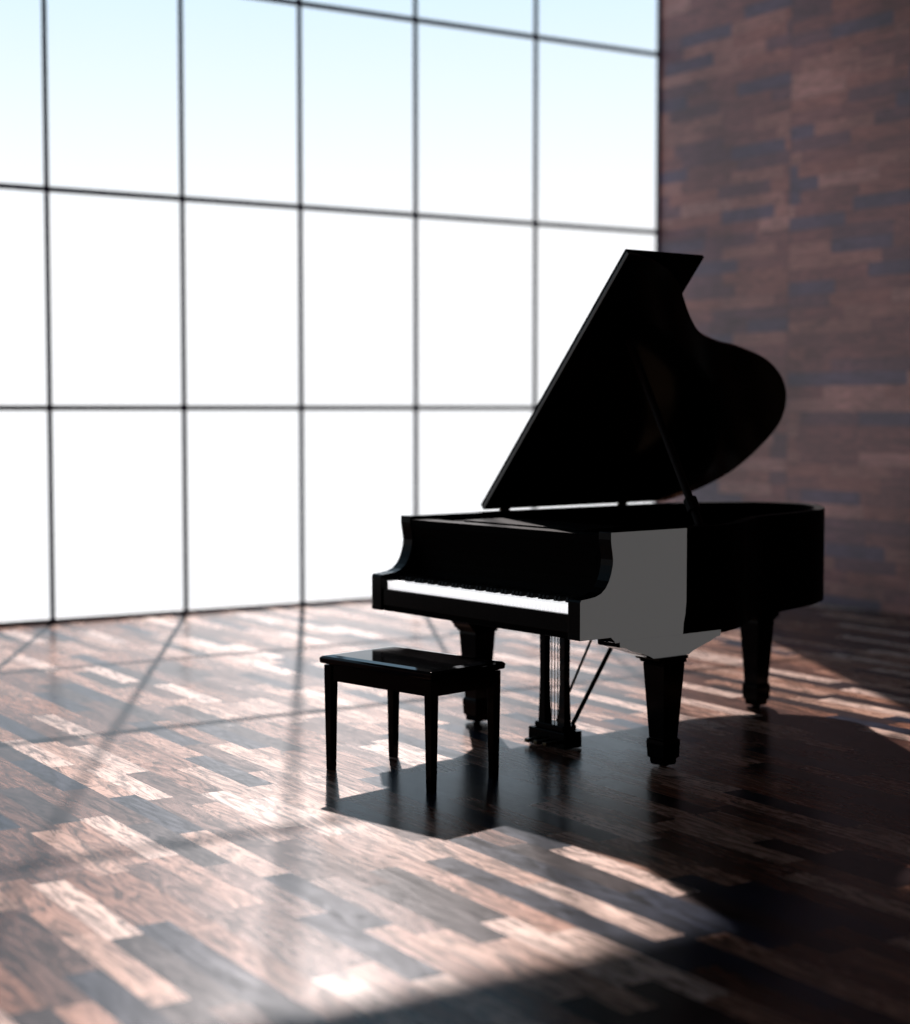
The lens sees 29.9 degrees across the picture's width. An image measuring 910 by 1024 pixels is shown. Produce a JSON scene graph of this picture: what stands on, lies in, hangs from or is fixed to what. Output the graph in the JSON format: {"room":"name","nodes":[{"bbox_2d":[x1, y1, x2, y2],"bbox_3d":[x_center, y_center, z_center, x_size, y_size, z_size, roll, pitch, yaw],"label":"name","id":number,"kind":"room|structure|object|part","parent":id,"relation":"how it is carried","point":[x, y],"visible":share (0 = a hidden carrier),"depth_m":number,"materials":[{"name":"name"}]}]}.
{"room":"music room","nodes":[
{"label":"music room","id":0,"kind":"room"},
{"bbox_2d":[0,0,660,626],"bbox_3d":[-3.904,-2.074,11.025,13.416,5.803,0.024,-2,4,-33],"label":"window","id":1,"kind":"structure","parent":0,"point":[46,188],"depth_m":12.78,"materials":[{"name":"metal"}]},
{"bbox_2d":[0,601,909,1023],"bbox_3d":[0.039,1.245,5.048,13.813,0.100,14.720,-2,4,-33],"label":"floor","id":2,"kind":"structure","parent":0,"point":[179,844],"depth_m":6.06,"materials":[{"name":"brown wood"}]},
{"bbox_2d":[319,646,504,792],"bbox_3d":[-0.179,0.835,7.003,0.659,0.480,0.425,3,5,44],"label":"piano bench","id":3,"kind":"object","parent":2,"relation":"on","point":[430,675],"visible":1,"depth_m":6.90,"materials":[{"name":"black wood"}]},
{"bbox_3d":[-0.514,0.850,7.083,0.041,0.440,0.041,3,5,44],"label":"leg","id":4,"kind":"part","parent":3,"relation":"part of","materials":[{"name":"black paint"}]},
{"bbox_3d":[-0.265,0.835,7.337,0.041,0.440,0.041,3,5,44],"label":"leg","id":5,"kind":"part","parent":3,"relation":"part of","materials":[{"name":"black paint"}]},
{"bbox_3d":[-0.179,0.615,6.989,0.659,0.038,0.425,3,5,44],"label":"seat","id":6,"kind":"part","parent":3,"relation":"part of","materials":[{"name":"black"}]},
{"bbox_3d":[-0.092,0.875,6.671,0.041,0.440,0.041,3,5,44],"label":"leg","id":7,"kind":"part","parent":3,"relation":"part of","materials":[{"name":"black paint"}]},
{"bbox_3d":[0.157,0.860,6.925,0.041,0.440,0.041,3,5,44],"label":"leg","id":8,"kind":"part","parent":3,"relation":"part of","materials":[{"name":"black paint"}]},
{"bbox_2d":[372,249,824,766],"bbox_3d":[1.002,-0.086,8.047,2.427,2.192,1.456,-3,4,-39],"label":"grand piano","id":9,"kind":"object","parent":2,"relation":"on","point":[642,405],"visible":1,"depth_m":7.83,"materials":[{"name":"black wood"}]},
{"bbox_3d":[0.106,0.766,8.148,0.174,0.458,0.140,-3,4,-39],"label":"leg post","id":10,"kind":"part","parent":9,"relation":"part of","materials":[{"name":"black paint"}]},
{"bbox_3d":[0.400,0.714,7.641,0.044,0.455,0.054,-3,4,-39],"label":"lyre post","id":11,"kind":"part","parent":9,"relation":"part of","materials":[{"name":"black paint"}]},
{"bbox_3d":[0.392,0.059,7.563,0.260,0.018,0.800,-3,4,-39],"label":"desk panel","id":12,"kind":"part","parent":9,"relation":"part of","materials":[{"name":"black wood"}]},
{"bbox_3d":[0.431,0.711,7.603,0.005,0.465,0.005,-3,4,-39],"label":"pedal rod","id":13,"kind":"part","parent":9,"relation":"part of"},
{"bbox_3d":[0.443,0.712,7.587,0.005,0.465,0.005,-3,4,-39],"label":"pedal rod","id":14,"kind":"part","parent":9,"relation":"part of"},
{"bbox_3d":[0.456,0.713,7.571,0.005,0.465,0.005,-3,4,-39],"label":"pedal rod","id":15,"kind":"part","parent":9,"relation":"part of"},
{"bbox_3d":[0.486,0.720,7.534,0.044,0.455,0.054,-3,4,-39],"label":"lyre post","id":16,"kind":"part","parent":9,"relation":"part of","materials":[{"name":"black wood"}]},
{"bbox_3d":[1.126,-0.606,8.389,1.751,1.525,0.018,-3,45,-39],"label":"lid panel","id":17,"kind":"part","parent":9,"relation":"part of","materials":[{"name":"black paint"}]},
{"bbox_3d":[0.868,0.827,7.156,0.175,0.458,0.149,-3,4,-39],"label":"leg post","id":18,"kind":"part","parent":9,"relation":"part of","materials":[{"name":"black paint"}]},
{"bbox_3d":[1.517,0.740,8.586,0.174,0.458,0.140,-3,4,-39],"label":"leg post","id":19,"kind":"part","parent":9,"relation":"part of","materials":[{"name":"black paint"}]},
{"bbox_2d":[657,0,909,614],"bbox_3d":[5.778,-2.022,8.514,0.200,6.000,14.700,-2,4,-33],"label":"wall","id":20,"kind":"structure","parent":0,"point":[785,124],"depth_m":13.08,"materials":[{"name":"brown wood"}]}
]}

